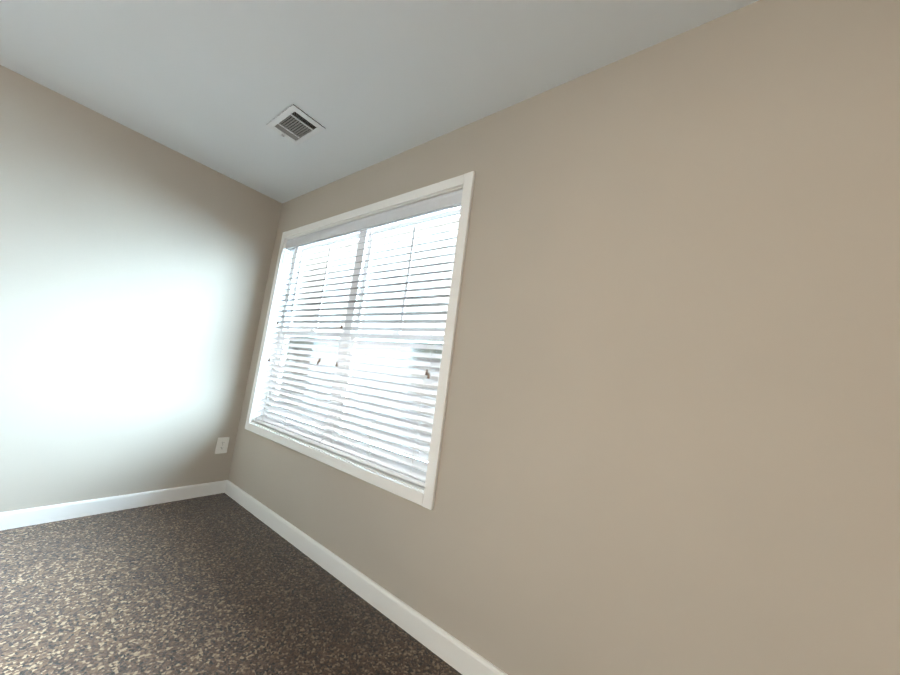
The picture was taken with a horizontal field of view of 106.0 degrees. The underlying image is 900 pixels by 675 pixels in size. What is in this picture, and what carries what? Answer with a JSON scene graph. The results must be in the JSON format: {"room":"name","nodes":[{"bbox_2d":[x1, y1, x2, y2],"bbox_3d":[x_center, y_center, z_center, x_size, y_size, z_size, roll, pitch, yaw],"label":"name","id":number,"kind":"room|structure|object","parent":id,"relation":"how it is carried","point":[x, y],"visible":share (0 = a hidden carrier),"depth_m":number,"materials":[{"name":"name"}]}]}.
{"room":"empty bedroom","nodes":[
{"label":"empty bedroom","id":0,"kind":"room"},
{"bbox_2d":[0,65,281,512],"bbox_3d":[-2.874,-0.323,1.309,0.160,2.440,4.320,2,-9,37],"label":"wall","id":1,"kind":"structure","parent":0,"point":[134,268],"depth_m":2.15,"materials":[{"name":"beige paint"}]},
{"bbox_2d":[0,480,226,530],"bbox_3d":[-2.950,0.835,1.114,0.014,0.092,4.000,2,-9,37],"label":"baseboard","id":2,"kind":"structure","parent":1,"relation":"attached to","point":[32,516],"depth_m":2.12,"materials":[{"name":"white wood"}]},
{"bbox_2d":[215,437,229,453],"bbox_3d":[-1.784,0.846,2.658,0.008,0.124,0.083,2,-9,37],"label":"electrical outlet","id":3,"kind":"object","parent":1,"relation":"attached to","point":[222,445],"visible":1,"depth_m":2.65,"materials":[{"name":"plastic"}]},
{"bbox_2d":[0,493,461,674],"bbox_3d":[-1.327,0.983,-0.137,4.438,0.100,4.320,2,-9,37],"label":"floor","id":4,"kind":"structure","parent":0,"point":[221,584],"depth_m":1.47,"materials":[{"name":"brown carpet"}]},
{"bbox_2d":[0,0,758,203],"bbox_3d":[-1.012,-1.518,0.172,4.438,0.100,4.320,2,-9,37],"label":"ceiling","id":5,"kind":"structure","parent":0,"point":[217,85],"depth_m":1.55,"materials":[{"name":"white paint"}]},
{"bbox_2d":[266,104,324,145],"bbox_3d":[-0.900,-1.220,1.973,0.307,0.022,0.196,2,-9,37],"label":"ceiling vent","id":6,"kind":"object","parent":5,"relation":"in","point":[294,124],"visible":1,"depth_m":1.97,"materials":[{"name":"white metal"}]},
{"bbox_2d":[228,0,899,674],"bbox_3d":[0.060,0.090,1.657,4.118,2.440,0.160,2,-9,37],"label":"wall","id":7,"kind":"structure","parent":0,"point":[670,442],"depth_m":1.09,"materials":[{"name":"beige paint"}]},
{"bbox_2d":[245,171,474,509],"bbox_3d":[-0.695,-0.046,2.236,1.914,1.620,0.167,2,-9,37],"label":"window","id":8,"kind":"structure","parent":7,"relation":"in","point":[414,493],"depth_m":2.15,"materials":[{"name":"white plastic"}]},
{"bbox_2d":[255,189,462,486],"bbox_3d":[-0.712,-0.052,2.214,1.784,1.487,0.072,2,-9,37],"label":"window blinds","id":9,"kind":"object","parent":8,"relation":"attached to","point":[416,475],"visible":0.9,"depth_m":2.02,"materials":[{"name":"white plastic"}]},
{"bbox_2d":[224,480,507,674],"bbox_3d":[-0.137,1.231,1.445,4.118,0.092,0.014,2,-9,37],"label":"baseboard","id":10,"kind":"structure","parent":7,"relation":"attached to","point":[454,652],"depth_m":1.59,"materials":[{"name":"white wood"}]},
{"label":"outside","id":11,"kind":"structure","parent":0,"visible":0},
{"bbox_2d":[405,247,454,456],"bbox_3d":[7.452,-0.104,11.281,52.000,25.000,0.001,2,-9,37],"label":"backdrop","id":12,"kind":"structure","parent":11,"point":[446,300],"depth_m":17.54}
]}

